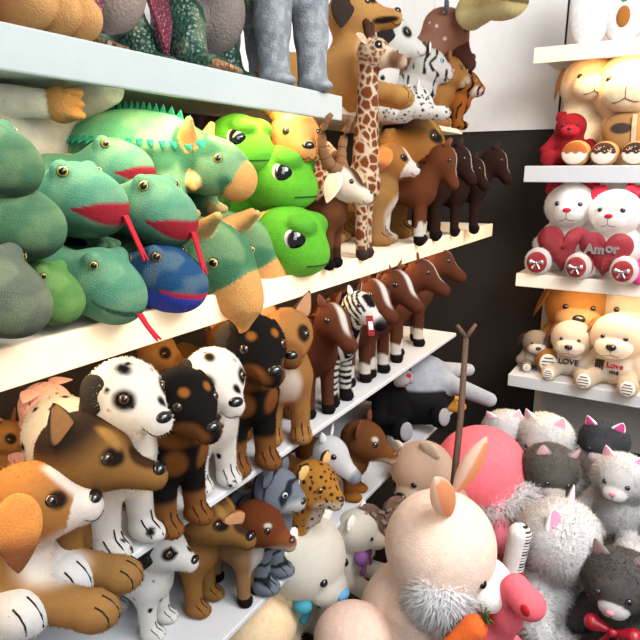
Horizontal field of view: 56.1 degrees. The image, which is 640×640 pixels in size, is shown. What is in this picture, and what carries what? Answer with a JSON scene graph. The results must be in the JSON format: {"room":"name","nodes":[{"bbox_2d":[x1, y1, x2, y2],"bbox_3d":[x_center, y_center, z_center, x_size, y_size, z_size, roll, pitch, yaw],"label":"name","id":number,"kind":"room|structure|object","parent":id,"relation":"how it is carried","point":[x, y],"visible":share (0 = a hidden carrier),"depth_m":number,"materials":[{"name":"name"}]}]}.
{"room":"shop","nodes":[
{"label":"shop","id":0,"kind":"room"},
{"bbox_2d":[0,105,411,420],"bbox_3d":[-0.430,-0.269,1.519,0.060,2.900,4.000,8,16,30],"label":"wall","id":1,"kind":"structure","parent":0,"point":[9,398],"depth_m":1.58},
{"bbox_2d":[0,21,341,120],"bbox_3d":[-0.587,-0.329,0.743,0.430,0.054,1.770,8,16,30],"label":"wall shelf","id":2,"kind":"object","parent":1,"relation":"attached to","point":[29,57],"visible":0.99,"depth_m":0.92,"materials":[{"name":"white laminate"}]},
{"bbox_2d":[0,0,102,40],"bbox_3d":[-0.490,-0.595,0.704,0.330,0.485,0.314,6,15,22],"label":"bear","id":3,"kind":"object","parent":2,"relation":"on","point":[81,19],"visible":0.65,"depth_m":0.76},
{"bbox_2d":[93,0,176,59],"bbox_3d":[-0.342,-0.585,0.980,0.282,0.345,0.420,-6,15,-23],"label":"dragon","id":4,"kind":"object","parent":2,"relation":"on","point":[126,25],"visible":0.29,"depth_m":1.00,"materials":[{"name":"green fabric"}]},
{"bbox_2d":[149,0,257,77],"bbox_3d":[-0.271,-0.648,1.150,0.399,0.387,0.282,3,14,13],"label":"dragon","id":5,"kind":"object","parent":2,"relation":"on","point":[207,33],"visible":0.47,"depth_m":1.07,"materials":[{"name":"green fabric"}]},
{"bbox_2d":[237,0,332,92],"bbox_3d":[-0.122,-0.677,1.286,0.457,0.382,0.190,12,18,41],"label":"stuffed animal","id":6,"kind":"object","parent":2,"relation":"on","point":[267,29],"visible":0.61,"depth_m":1.24,"materials":[{"name":"grey fabric"}]},
{"bbox_2d":[0,326,455,639],"bbox_3d":[-0.349,0.306,1.310,0.430,0.014,2.700,8,16,30],"label":"wall shelf","id":7,"kind":"object","parent":1,"relation":"attached to","point":[434,339],"visible":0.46,"depth_m":1.58,"materials":[{"name":"white laminate"}]},
{"bbox_2d":[0,405,22,469],"bbox_3d":[-0.612,0.252,1.115,0.211,0.193,0.073,5,15,20],"label":"dog","id":8,"kind":"object","parent":7,"relation":"on","point":[10,441],"visible":0.33,"depth_m":1.06},
{"bbox_2d":[0,377,72,465],"bbox_3d":[-0.581,0.224,1.137,0.315,0.242,0.128,5,15,19],"label":"pig","id":9,"kind":"object","parent":7,"relation":"on","point":[34,393],"visible":0.2,"depth_m":1.06},
{"bbox_2d":[0,551,94,639],"bbox_3d":[-0.556,0.323,0.913,0.480,0.173,0.202,7,15,25],"label":"dog","id":10,"kind":"object","parent":7,"relation":"on","point":[23,616],"visible":0.31,"depth_m":0.79},
{"bbox_2d":[0,459,144,635],"bbox_3d":[-0.479,0.306,0.852,0.436,0.233,0.178,2,14,7],"label":"plush beagle","id":11,"kind":"object","parent":7,"relation":"on","point":[39,505],"visible":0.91,"depth_m":0.80,"materials":[{"name":"brown fabric"}]},
{"bbox_2d":[20,355,174,554],"bbox_3d":[-0.386,0.206,1.007,0.420,0.343,0.150,10,17,35],"label":"plush dalmatian","id":12,"kind":"object","parent":7,"relation":"on","point":[126,392],"visible":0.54,"depth_m":0.91,"materials":[{"name":"white fabric"}]},
{"bbox_2d":[32,375,168,549],"bbox_3d":[-0.399,0.246,0.909,0.345,0.308,0.131,2,14,7],"label":"dog","id":13,"kind":"object","parent":7,"relation":"on","point":[85,448],"visible":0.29,"depth_m":0.85},
{"bbox_2d":[136,338,184,373],"bbox_3d":[-0.442,0.135,1.424,0.304,0.278,0.105,5,15,20],"label":"dog","id":14,"kind":"object","parent":7,"relation":"on","point":[164,354],"visible":0.11,"depth_m":1.35},
{"bbox_2d":[122,366,222,540],"bbox_3d":[-0.283,0.209,1.063,0.131,0.308,0.369,-13,19,-43],"label":"toy","id":15,"kind":"object","parent":7,"relation":"on","point":[191,396],"visible":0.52,"depth_m":0.97,"materials":[{"name":"black fabric"}]},
{"bbox_2d":[177,321,229,358],"bbox_3d":[-0.321,0.097,1.613,0.286,0.261,0.099,5,15,20],"label":"dog","id":16,"kind":"object","parent":7,"relation":"on","point":[186,350],"visible":0.14,"depth_m":1.56},
{"bbox_2d":[178,346,245,496],"bbox_3d":[-0.245,0.178,1.202,0.126,0.303,0.375,-9,16,-33],"label":"plush dalmatian","id":17,"kind":"object","parent":7,"relation":"on","point":[222,367],"visible":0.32,"depth_m":1.08,"materials":[{"name":"white fabric"}]},
{"bbox_2d":[212,314,286,479],"bbox_3d":[-0.175,0.136,1.277,0.149,0.351,0.421,-8,16,-28],"label":"toy","id":18,"kind":"object","parent":7,"relation":"on","point":[261,350],"visible":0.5,"depth_m":1.16,"materials":[{"name":"black fabric"}]},
{"bbox_2d":[260,290,313,446],"bbox_3d":[-0.087,0.094,1.414,0.138,0.365,0.400,-2,14,-9],"label":"dog","id":19,"kind":"object","parent":7,"relation":"on","point":[295,392],"visible":0.51,"depth_m":1.30},
{"bbox_2d":[307,291,358,419],"bbox_3d":[-0.032,0.079,1.541,0.117,0.338,0.404,-9,16,-33],"label":"horse","id":20,"kind":"object","parent":7,"relation":"on","point":[331,323],"visible":0.5,"depth_m":1.44},
{"bbox_2d":[307,271,398,387],"bbox_3d":[0.076,0.014,1.768,0.129,0.356,0.428,-10,17,-36],"label":"horse","id":21,"kind":"object","parent":7,"relation":"on","point":[374,287],"visible":0.32,"depth_m":1.65},
{"bbox_2d":[333,281,386,407],"bbox_3d":[0.000,0.058,1.616,0.412,0.343,0.129,10,17,37],"label":"zebra","id":22,"kind":"object","parent":7,"relation":"on","point":[359,305],"visible":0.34,"depth_m":1.51,"materials":[{"name":"white fabric"}]},
{"bbox_2d":[324,259,424,378],"bbox_3d":[0.133,-0.011,1.843,0.445,0.370,0.134,13,19,43],"label":"horse","id":23,"kind":"object","parent":7,"relation":"on","point":[399,283],"visible":0.27,"depth_m":1.71},
{"bbox_2d":[333,252,450,362],"bbox_3d":[0.200,-0.045,1.970,0.451,0.375,0.136,3,14,12],"label":"horse","id":24,"kind":"object","parent":7,"relation":"on","point":[424,276],"visible":0.4,"depth_m":1.90},
{"bbox_2d":[354,250,466,346],"bbox_3d":[0.293,-0.091,2.139,0.462,0.384,0.139,0,14,-1],"label":"horse","id":25,"kind":"object","parent":7,"relation":"on","point":[445,265],"visible":0.29,"depth_m":2.10},
{"bbox_2d":[28,400,452,639],"bbox_3d":[-0.246,0.579,1.553,0.430,0.014,2.500,8,16,30],"label":"wall shelf","id":26,"kind":"object","parent":1,"relation":"attached to","point":[227,617],"visible":0.02,"depth_m":1.31,"materials":[{"name":"white laminate"}]},
{"bbox_2d":[111,533,199,639],"bbox_3d":[-0.390,0.522,1.247,0.316,0.256,0.116,4,14,15],"label":"plush dalmatian","id":27,"kind":"object","parent":26,"relation":"on","point":[151,599],"visible":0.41,"depth_m":1.19,"materials":[{"name":"white fabric"}]},
{"bbox_2d":[173,496,256,619],"bbox_3d":[-0.300,0.473,1.304,0.367,0.325,0.121,6,15,22],"label":"dog","id":28,"kind":"object","parent":26,"relation":"on","point":[199,586],"visible":0.44,"depth_m":1.25},
{"bbox_2d":[215,498,296,608],"bbox_3d":[-0.179,0.503,1.331,0.161,0.255,0.266,-12,18,-39],"label":"plush fawn","id":29,"kind":"object","parent":26,"relation":"on","point":[268,523],"visible":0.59,"depth_m":1.27,"materials":[{"name":"brown fabric"}]},
{"bbox_2d":[222,456,305,596],"bbox_3d":[-0.198,0.457,1.402,0.372,0.314,0.138,7,15,25],"label":"plush wolf","id":30,"kind":"object","parent":26,"relation":"on","point":[282,490],"visible":0.42,"depth_m":1.32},
{"bbox_2d":[244,450,344,536],"bbox_3d":[-0.077,0.451,1.512,0.318,0.268,0.132,8,16,29],"label":"toy","id":31,"kind":"object","parent":26,"relation":"on","point":[319,482],"visible":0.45,"depth_m":1.42,"materials":[{"name":"orange fabric"}]},
{"bbox_2d":[255,423,361,484],"bbox_3d":[-0.038,0.413,1.637,0.332,0.286,0.109,7,15,25],"label":"horse","id":32,"kind":"object","parent":26,"relation":"on","point":[340,461],"visible":0.27,"depth_m":1.56},
{"bbox_2d":[289,409,397,502],"bbox_3d":[0.058,0.391,1.767,0.358,0.263,0.145,7,15,27],"label":"deer","id":33,"kind":"object","parent":26,"relation":"on","point":[366,442],"visible":0.56,"depth_m":1.69},
{"bbox_2d":[371,368,449,442],"bbox_3d":[0.290,0.267,2.152,0.281,0.298,0.263,-11,18,-38],"label":"bear","id":34,"kind":"object","parent":26,"relation":"on","point":[392,408],"visible":0.73,"depth_m":2.13},
{"bbox_2d":[365,355,496,412],"bbox_3d":[0.355,0.255,2.318,0.560,0.252,0.386,0,14,1],"label":"stuffed animal","id":35,"kind":"object","parent":26,"relation":"on","point":[436,381],"visible":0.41,"depth_m":2.20,"materials":[{"name":"white fabric"}]},
{"bbox_2d":[0,220,492,391],"bbox_3d":[-0.241,-0.097,1.396,0.430,0.054,3.120,8,16,30],"label":"wall shelf","id":36,"kind":"object","parent":1,"relation":"attached to","point":[55,349],"visible":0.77,"depth_m":0.95,"materials":[{"name":"beige laminate"}]},
{"bbox_2d":[0,242,53,338],"bbox_3d":[-0.469,-0.057,0.741,0.305,0.143,0.174,8,16,29],"label":"plush crocodile","id":37,"kind":"object","parent":36,"relation":"on","point":[26,301],"visible":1,"depth_m":0.69,"materials":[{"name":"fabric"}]},
{"bbox_2d":[27,259,85,324],"bbox_3d":[-0.434,-0.053,0.803,0.226,0.122,0.133,-3,14,-13],"label":"plush crocodile","id":38,"kind":"object","parent":36,"relation":"on","point":[69,299],"visible":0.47,"depth_m":0.79,"materials":[{"name":"green fabric"}]},
{"bbox_2d":[0,190,66,261],"bbox_3d":[-0.480,-0.125,0.761,0.307,0.108,0.172,-2,14,-8],"label":"plush crocodile","id":39,"kind":"object","parent":38,"relation":"on","point":[33,222],"visible":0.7,"depth_m":0.73,"materials":[{"name":"green fabric"}]},
{"bbox_2d":[0,119,44,197],"bbox_3d":[-0.483,-0.196,0.740,0.288,0.101,0.161,0,14,-1],"label":"plush crocodile","id":40,"kind":"object","parent":39,"relation":"on","point":[22,169],"visible":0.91,"depth_m":0.71,"materials":[{"name":"green fabric"}]},
{"bbox_2d":[28,244,161,340],"bbox_3d":[-0.378,-0.066,0.896,0.312,0.168,0.171,10,17,37],"label":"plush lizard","id":41,"kind":"object","parent":36,"relation":"on","point":[115,292],"visible":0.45,"depth_m":0.83,"materials":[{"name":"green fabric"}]},
{"bbox_2d":[37,160,148,260],"bbox_3d":[-0.432,-0.163,0.889,0.360,0.143,0.186,0,14,-2],"label":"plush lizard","id":42,"kind":"object","parent":41,"relation":"on","point":[93,204],"visible":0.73,"depth_m":0.84,"materials":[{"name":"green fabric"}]},
{"bbox_2d":[65,244,208,312],"bbox_3d":[-0.341,-0.070,0.975,0.323,0.112,0.182,0,14,0],"label":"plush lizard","id":43,"kind":"object","parent":36,"relation":"on","point":[175,282],"visible":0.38,"depth_m":0.93,"materials":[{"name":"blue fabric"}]},
{"bbox_2d":[84,174,207,274],"bbox_3d":[-0.351,-0.160,0.992,0.350,0.158,0.188,1,14,5],"label":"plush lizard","id":44,"kind":"object","parent":43,"relation":"on","point":[161,212],"visible":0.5,"depth_m":0.93,"materials":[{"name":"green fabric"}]},
{"bbox_2d":[40,135,154,183],"bbox_3d":[-0.418,-0.250,1.025,0.342,0.122,0.175,2,14,7],"label":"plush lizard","id":45,"kind":"object","parent":44,"relation":"on","point":[122,160],"visible":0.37,"depth_m":0.98,"materials":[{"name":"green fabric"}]},
{"bbox_2d":[107,208,263,332],"bbox_3d":[-0.293,-0.133,1.145,0.400,0.300,0.226,8,16,31],"label":"dinosaur","id":46,"kind":"object","parent":36,"relation":"on","point":[233,276],"visible":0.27,"depth_m":1.06,"materials":[{"name":"green fabric"}]},
{"bbox_2d":[0,83,123,153],"bbox_3d":[-0.531,-0.306,1.009,0.236,0.233,0.369,8,16,30],"label":"stuffed animal","id":47,"kind":"object","parent":46,"relation":"on","point":[47,118],"visible":0.55,"depth_m":1.00},
{"bbox_2d":[67,101,257,216],"bbox_3d":[-0.365,-0.308,1.141,0.508,0.224,0.207,3,14,11],"label":"dinosaur","id":48,"kind":"object","parent":46,"relation":"on","point":[206,166],"visible":0.55,"depth_m":1.06,"materials":[{"name":"fabric"}]},
{"bbox_2d":[200,209,285,278],"bbox_3d":[-0.246,-0.174,1.300,0.357,0.281,0.205,7,15,25],"label":"dinosaur","id":49,"kind":"object","parent":36,"relation":"on","point":[254,231],"visible":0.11,"depth_m":1.23,"materials":[{"name":"green fabric"}]},
{"bbox_2d":[256,65,319,201],"bbox_3d":[-0.088,-0.365,1.448,0.163,0.470,0.373,-4,14,-16],"label":"plush dog","id":50,"kind":"object","parent":36,"relation":"on","point":[298,133],"visible":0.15,"depth_m":1.29,"materials":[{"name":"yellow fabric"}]},
{"bbox_2d":[259,206,329,277],"bbox_3d":[-0.176,-0.169,1.369,0.377,0.190,0.311,-2,14,-10],"label":"turtle","id":51,"kind":"object","parent":36,"relation":"on","point":[298,237],"visible":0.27,"depth_m":1.25,"materials":[{"name":"green fabric"}]},
{"bbox_2d":[217,145,317,212],"bbox_3d":[-0.186,-0.305,1.380,0.290,0.184,0.345,-7,16,-28],"label":"turtle","id":52,"kind":"object","parent":51,"relation":"on","point":[285,179],"visible":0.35,"depth_m":1.27,"materials":[{"name":"green fabric"}]},
{"bbox_2d":[214,114,273,171],"bbox_3d":[-0.257,-0.367,1.343,0.312,0.170,0.265,-1,14,-4],"label":"turtle","id":53,"kind":"object","parent":52,"relation":"on","point":[252,135],"visible":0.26,"depth_m":1.23,"materials":[{"name":"green fabric"}]},
{"bbox_2d":[314,129,336,172],"bbox_3d":[-0.036,-0.357,1.672,0.230,0.339,0.095,9,16,32],"label":"giraffe","id":54,"kind":"object","parent":36,"relation":"on","point":[332,151],"visible":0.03,"depth_m":1.61,"materials":[{"name":"brown fabric"}]},
{"bbox_2d":[304,112,373,270],"bbox_3d":[-0.002,-0.286,1.372,0.268,0.344,0.134,7,15,25],"label":"plush antelope","id":55,"kind":"object","parent":36,"relation":"on","point":[343,185],"visible":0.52,"depth_m":1.32,"materials":[{"name":"brown fabric"}]},
{"bbox_2d":[314,18,407,260],"bbox_3d":[0.073,-0.439,1.514,0.291,0.576,0.120,7,16,28],"label":"giraffe","id":56,"kind":"object","parent":36,"relation":"on","point":[374,54],"visible":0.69,"depth_m":1.46,"materials":[{"name":"brown fabric"}]},
{"bbox_2d":[341,143,420,246],"bbox_3d":[0.114,-0.378,1.823,0.382,0.311,0.150,5,15,18],"label":"plush beagle","id":57,"kind":"object","parent":36,"relation":"on","point":[395,163],"visible":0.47,"depth_m":1.75,"materials":[{"name":"brown fabric"}]},
{"bbox_2d":[345,119,450,238],"bbox_3d":[0.229,-0.512,2.024,0.538,0.480,0.204,6,15,22],"label":"dog","id":58,"kind":"object","parent":36,"relation":"on","point":[418,136],"visible":0.23,"depth_m":1.90},
{"bbox_2d":[396,137,459,246],"bbox_3d":[0.248,-0.392,1.856,0.359,0.324,0.112,4,14,15],"label":"horse","id":59,"kind":"object","parent":36,"relation":"on","point":[417,193],"visible":0.58,"depth_m":1.79},
{"bbox_2d":[390,137,476,241],"bbox_3d":[0.327,-0.428,1.984,0.378,0.332,0.117,4,14,15],"label":"horse","id":60,"kind":"object","parent":36,"relation":"on","point":[464,170],"visible":0.35,"depth_m":1.92},
{"bbox_2d":[411,151,489,236],"bbox_3d":[0.427,-0.443,2.118,0.335,0.294,0.103,4,14,15],"label":"horse","id":61,"kind":"object","parent":36,"relation":"on","point":[457,197],"visible":0.39,"depth_m":2.07},
{"bbox_2d":[427,141,512,234],"bbox_3d":[0.513,-0.484,2.215,0.378,0.332,0.116,4,14,15],"label":"horse","id":62,"kind":"object","parent":36,"relation":"on","point":[494,159],"visible":0.41,"depth_m":2.15},
{"bbox_2d":[144,0,434,71],"bbox_3d":[-0.086,-1.236,1.808,0.008,1.160,2.430,8,16,30],"label":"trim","id":63,"kind":"structure","parent":1,"relation":"attached to","point":[414,12],"depth_m":2.56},
{"bbox_2d":[203,107,462,135],"bbox_3d":[0.130,-0.653,1.998,0.330,0.018,1.170,8,16,30],"label":"wall shelf","id":64,"kind":"object","parent":1,"relation":"attached to","point":[333,125],"visible":0.27,"depth_m":1.80,"materials":[{"name":"beige laminate"}]},
{"bbox_2d":[289,0,414,112],"bbox_3d":[0.014,-0.705,1.590,0.478,0.309,0.179,3,14,13],"label":"toy","id":65,"kind":"object","parent":64,"relation":"on","point":[345,17],"visible":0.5,"depth_m":1.52,"materials":[{"name":"brown fabric"}]},
{"bbox_2d":[375,20,426,83],"bbox_3d":[0.147,-0.878,2.143,0.457,0.370,0.152,3,14,11],"label":"plush dalmatian","id":66,"kind":"object","parent":64,"relation":"on","point":[403,40],"visible":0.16,"depth_m":2.06,"materials":[{"name":"white fabric"}]},
{"bbox_2d":[378,79,451,123],"bbox_3d":[0.217,-0.641,1.773,0.340,0.120,0.133,3,14,11],"label":"snow leopard","id":67,"kind":"object","parent":64,"relation":"on","point":[423,107],"visible":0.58,"depth_m":1.73,"materials":[{"name":"white fabric"}]},
{"bbox_2d":[397,41,454,98],"bbox_3d":[0.283,-0.873,2.263,0.436,0.303,0.160,3,14,11],"label":"tiger","id":68,"kind":"object","parent":64,"relation":"on","point":[433,69],"visible":0.34,"depth_m":2.18},
{"bbox_2d":[399,0,475,74],"bbox_3d":[0.320,-0.963,2.313,0.565,0.464,0.272,0,14,1],"label":"toy","id":69,"kind":"object","parent":64,"relation":"on","point":[440,27],"visible":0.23,"depth_m":2.23,"materials":[{"name":"brown fabric"}]},
{"bbox_2d":[455,0,528,30],"bbox_3d":[0.587,-1.467,1.957,0.127,0.928,0.321,-6,15,-23],"label":"plush toad","id":70,"kind":"object","parent":69,"relation":"attached to","point":[471,15],"visible":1,"depth_m":2.02,"materials":[{"name":"beige fabric"}]},
{"bbox_2d":[433,49,471,126],"bbox_3d":[0.371,-0.878,2.314,0.413,0.287,0.152,1,14,6],"label":"lion","id":71,"kind":"object","parent":64,"relation":"on","point":[445,93],"visible":0.23,"depth_m":2.25},
{"bbox_2d":[448,68,485,129],"bbox_3d":[0.477,-0.874,2.389,0.348,0.241,0.126,3,14,11],"label":"tiger","id":72,"kind":"object","parent":64,"relation":"on","point":[461,103],"visible":0.35,"depth_m":2.33},
{"bbox_2d":[423,0,639,456],"bbox_3d":[2.151,-0.417,2.124,3.730,2.900,0.060,8,16,30],"label":"wall","id":73,"kind":"structure","parent":0,"point":[489,297],"depth_m":2.94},
{"bbox_2d":[435,0,567,131],"bbox_3d":[0.794,-1.446,2.666,0.590,1.160,0.010,8,16,30],"label":"wall","id":74,"kind":"structure","parent":73,"relation":"attached to","point":[518,94],"depth_m":2.69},
{"bbox_2d":[508,364,639,407],"bbox_3d":[1.540,0.301,2.382,1.460,0.052,0.430,8,16,30],"label":"wall shelf","id":75,"kind":"object","parent":73,"relation":"attached to","point":[533,379],"visible":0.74,"depth_m":2.46,"materials":[{"name":"white laminate"}]},
{"bbox_2d":[515,329,552,371],"bbox_3d":[0.944,0.132,2.620,0.166,0.175,0.153,3,14,11],"label":"puppy","id":76,"kind":"object","parent":75,"relation":"on","point":[532,341],"visible":0.72,"depth_m":2.60},
{"bbox_2d":[541,320,592,380],"bbox_3d":[1.042,0.125,2.498,0.237,0.249,0.218,7,16,28],"label":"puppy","id":77,"kind":"object","parent":75,"relation":"on","point":[570,340],"visible":0.84,"depth_m":2.46},
{"bbox_2d":[533,289,606,370],"bbox_3d":[1.121,0.020,2.618,0.384,0.403,0.352,5,15,20],"label":"puppy","id":78,"kind":"object","parent":75,"relation":"on","point":[560,305],"visible":0.37,"depth_m":2.54},
{"bbox_2d":[574,312,639,397],"bbox_3d":[1.172,0.125,2.385,0.291,0.306,0.267,10,17,35],"label":"teddy bear","id":79,"kind":"object","parent":75,"relation":"on","point":[613,358],"visible":0.98,"depth_m":2.35},
{"bbox_2d":[605,294,639,320],"bbox_3d":[1.310,0.039,2.529,0.389,0.409,0.357,9,16,32],"label":"puppy","id":80,"kind":"object","parent":75,"relation":"on","point":[629,305],"visible":0.12,"depth_m":2.47},
{"bbox_2d":[515,269,639,296],"bbox_3d":[1.540,-0.121,2.279,1.460,0.054,0.430,8,16,30],"label":"wall shelf","id":81,"kind":"object","parent":73,"relation":"attached to","point":[556,280],"visible":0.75,"depth_m":2.36,"materials":[{"name":"beige laminate"}]},
{"bbox_2d":[524,182,600,277],"bbox_3d":[0.999,-0.377,2.423,0.286,0.397,0.308,7,16,28],"label":"teddy bear","id":82,"kind":"object","parent":81,"relation":"on","point":[566,207],"visible":0.7,"depth_m":2.38},
{"bbox_2d":[537,226,588,271],"bbox_3d":[0.968,-0.278,2.389,0.206,0.186,0.046,7,16,28],"label":"cushion","id":83,"kind":"object","parent":82,"relation":"on","point":[559,246],"depth_m":2.38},
{"bbox_2d":[564,183,639,285],"bbox_3d":[1.113,-0.335,2.296,0.269,0.374,0.290,10,17,37],"label":"teddy bear","id":84,"kind":"object","parent":81,"relation":"on","point":[613,245],"visible":0.99,"depth_m":2.25},
{"bbox_2d":[579,232,633,277],"bbox_3d":[1.075,-0.243,2.268,0.194,0.175,0.044,10,17,37],"label":"cushion","id":85,"kind":"object","parent":84,"relation":"on","point":[603,253],"depth_m":2.25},
{"bbox_2d":[524,165,639,182],"bbox_3d":[1.540,-0.530,2.179,1.460,0.062,0.430,8,16,30],"label":"wall shelf","id":86,"kind":"object","parent":73,"relation":"attached to","point":[602,173],"visible":1,"depth_m":2.25,"materials":[{"name":"white laminate"}]},
{"bbox_2d":[540,111,596,165],"bbox_3d":[1.002,-0.727,2.406,0.230,0.220,0.204,7,16,28],"label":"bear","id":87,"kind":"object","parent":86,"relation":"on","point":[569,127],"visible":0.67,"depth_m":2.38},
{"bbox_2d":[561,140,590,165],"bbox_3d":[0.987,-0.642,2.312,0.108,0.097,0.107,9,16,33],"label":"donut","id":88,"kind":"object","parent":86,"relation":"on","point":[577,152],"visible":0.98,"depth_m":2.27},
{"bbox_2d":[554,58,610,165],"bbox_3d":[1.081,-0.839,2.425,0.258,0.429,0.275,4,14,15],"label":"dog","id":89,"kind":"object","parent":86,"relation":"on","point":[578,85],"visible":0.37,"depth_m":2.37},
{"bbox_2d":[590,141,619,165],"bbox_3d":[1.073,-0.627,2.261,0.102,0.092,0.101,9,16,33],"label":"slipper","id":90,"kind":"object","parent":86,"relation":"on","point":[605,152],"visible":0.95,"depth_m":2.23,"materials":[{"name":"fabric"}]},
{"bbox_2d":[593,55,639,164],"bbox_3d":[1.188,-0.808,2.303,0.328,0.427,0.331,9,16,32],"label":"dog","id":91,"kind":"object","parent":86,"relation":"on","point":[619,90],"visible":0.52,"depth_m":2.20},
{"bbox_2d":[601,112,639,153],"bbox_3d":[1.149,-0.705,2.263,0.111,0.152,0.151,-9,16,-33],"label":"pouch","id":92,"kind":"object","parent":86,"relation":"on","point":[621,129],"visible":0.72,"depth_m":2.23,"materials":[{"name":"fabric"}]},
{"bbox_2d":[621,141,639,164],"bbox_3d":[1.162,-0.613,2.209,0.100,0.090,0.098,9,16,33],"label":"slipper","id":93,"kind":"object","parent":86,"relation":"on","point":[630,153],"visible":0.92,"depth_m":2.18,"materials":[{"name":"fabric"}]},
{"bbox_2d":[533,0,639,453],"bbox_3d":[1.793,-0.458,2.291,1.720,2.300,0.012,8,16,30],"label":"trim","id":94,"kind":"structure","parent":73,"relation":"attached to","point":[575,410],"depth_m":2.81,"materials":[{"name":"paint"}]},
{"bbox_2d":[533,37,639,68],"bbox_3d":[1.540,-0.950,2.076,1.460,0.057,0.430,8,16,30],"label":"wall shelf","id":95,"kind":"object","parent":73,"relation":"attached to","point":[560,56],"visible":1,"depth_m":2.17,"materials":[{"name":"beige laminate"}]},
{"bbox_2d":[569,0,608,43],"bbox_3d":[0.985,-1.152,2.174,0.153,0.307,0.070,9,16,32],"label":"stuffed toy","id":96,"kind":"object","parent":95,"relation":"on","point":[587,18],"visible":0.8,"depth_m":2.17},
{"bbox_2d":[606,0,639,39],"bbox_3d":[1.081,-1.137,2.116,0.153,0.307,0.073,9,16,32],"label":"slipper","id":97,"kind":"object","parent":95,"relation":"on","point":[623,16],"visible":0.84,"depth_m":2.11,"materials":[{"name":"fabric"}]},
{"bbox_3d":[1.123,1.385,0.967,3.900,0.050,4.000,8,16,30],"label":"floor","id":98,"kind":"structure","parent":0,"visible":0},
{"bbox_2d":[301,430,614,639],"bbox_3d":[0.876,1.102,1.596,2.420,0.200,2.710,8,16,30],"label":"display platform","id":99,"kind":"object","parent":98,"relation":"on","point":[385,491],"visible":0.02,"depth_m":2.57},
{"bbox_2d":[229,594,296,639],"bbox_3d":[-0.169,0.840,1.527,0.287,0.379,0.250,1,14,5],"label":"bear","id":100,"kind":"object","parent":99,"relation":"on","point":[276,619],"visible":0.38,"depth_m":1.45},
{"bbox_2d":[278,509,349,639],"bbox_3d":[-0.047,0.698,1.568,0.292,0.437,0.344,10,17,34],"label":"stuffed animal","id":101,"kind":"object","parent":99,"relation":"on","point":[319,560],"visible":0.56,"depth_m":1.46},
{"bbox_2d":[338,500,384,598],"bbox_3d":[0.118,0.638,1.667,0.180,0.245,0.205,6,15,25],"label":"bear","id":102,"kind":"object","parent":101,"relation":"on","point":[362,537],"visible":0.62,"depth_m":1.62},
{"bbox_2d":[358,496,404,535],"bbox_3d":[0.178,0.577,1.671,0.168,0.153,0.066,-3,14,-11],"label":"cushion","id":103,"kind":"object","parent":102,"relation":"on","point":[381,517],"visible":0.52,"depth_m":1.66,"materials":[{"name":"brown fabric"}]},
{"bbox_2d":[314,599,393,639],"bbox_3d":[0.070,0.829,1.370,0.273,0.317,0.280,3,14,11],"label":"bear","id":104,"kind":"object","parent":99,"relation":"on","point":[349,619],"visible":0.92,"depth_m":1.36},
{"bbox_2d":[361,436,509,639],"bbox_3d":[0.294,0.599,1.451,0.363,0.645,0.385,12,19,41],"label":"plush bunny","id":105,"kind":"object","parent":99,"relation":"on","point":[441,546],"visible":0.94,"depth_m":1.33,"materials":[{"name":"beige fabric"}]},
{"bbox_2d":[443,603,493,639],"bbox_3d":[0.302,0.672,1.286,0.131,0.128,0.056,1,14,6],"label":"carrot","id":106,"kind":"object","parent":105,"relation":"attached to","point":[473,626],"visible":1,"depth_m":1.26,"materials":[{"name":"fabric"}]},
{"bbox_2d":[440,425,545,562],"bbox_3d":[0.583,0.616,2.000,0.409,0.522,0.426,-3,14,-12],"label":"toy","id":107,"kind":"object","parent":99,"relation":"on","point":[500,488],"visible":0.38,"depth_m":1.85,"materials":[{"name":"pink fabric"}]},
{"bbox_2d":[390,440,468,498],"bbox_3d":[0.346,0.554,1.817,0.260,0.407,0.294,0,14,0],"label":"bear","id":108,"kind":"object","parent":107,"relation":"on","point":[419,462],"visible":0.41,"depth_m":1.77},
{"bbox_2d":[450,323,476,485],"bbox_3d":[0.380,0.248,1.677,0.060,0.445,0.242,5,15,21],"label":"wooden stick","id":109,"kind":"object","parent":107,"relation":"on","point":[462,389],"visible":0.89,"depth_m":1.67,"materials":[{"name":"brown wood"}]},
{"bbox_2d":[522,441,581,497],"bbox_3d":[0.698,0.549,1.952,0.270,0.382,0.256,5,15,18],"label":"cat","id":110,"kind":"object","parent":107,"relation":"on","point":[553,466],"visible":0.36,"depth_m":1.84},
{"bbox_2d":[480,409,524,442],"bbox_3d":[0.733,0.496,2.318,0.281,0.366,0.233,3,14,14],"label":"cat","id":111,"kind":"object","parent":99,"relation":"on","point":[506,420],"visible":0.12,"depth_m":2.23},
{"bbox_2d":[476,573,546,639],"bbox_3d":[0.410,0.718,1.421,0.220,0.331,0.265,-8,16,-28],"label":"flamingo","id":112,"kind":"object","parent":99,"relation":"on","point":[521,601],"visible":0.5,"depth_m":1.33,"materials":[{"name":"fabric"}]},
{"bbox_2d":[515,408,588,487],"bbox_3d":[0.845,0.525,2.245,0.335,0.415,0.277,11,18,39],"label":"cat","id":113,"kind":"object","parent":99,"relation":"on","point":[540,426],"visible":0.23,"depth_m":2.15},
{"bbox_2d":[575,415,631,496],"bbox_3d":[1.018,0.499,2.160,0.270,0.344,0.226,13,19,42],"label":"cat","id":114,"kind":"object","parent":113,"relation":"on","point":[593,435],"visible":0.34,"depth_m":2.08},
{"bbox_2d":[503,485,604,639],"bbox_3d":[0.687,0.715,1.667,0.356,0.478,0.405,11,18,39],"label":"cat","id":115,"kind":"object","parent":99,"relation":"on","point":[564,530],"depth_m":1.58},
{"bbox_2d":[563,538,639,639],"bbox_3d":[0.770,0.749,1.521,0.306,0.385,0.263,12,18,39],"label":"cat","id":116,"kind":"object","parent":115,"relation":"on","point":[608,607],"visible":0.99,"depth_m":1.49},
{"bbox_2d":[575,445,639,551],"bbox_3d":[0.983,0.601,1.982,0.299,0.354,0.264,11,18,39],"label":"cat","id":117,"kind":"object","parent":99,"relation":"on","point":[613,495],"visible":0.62,"depth_m":1.95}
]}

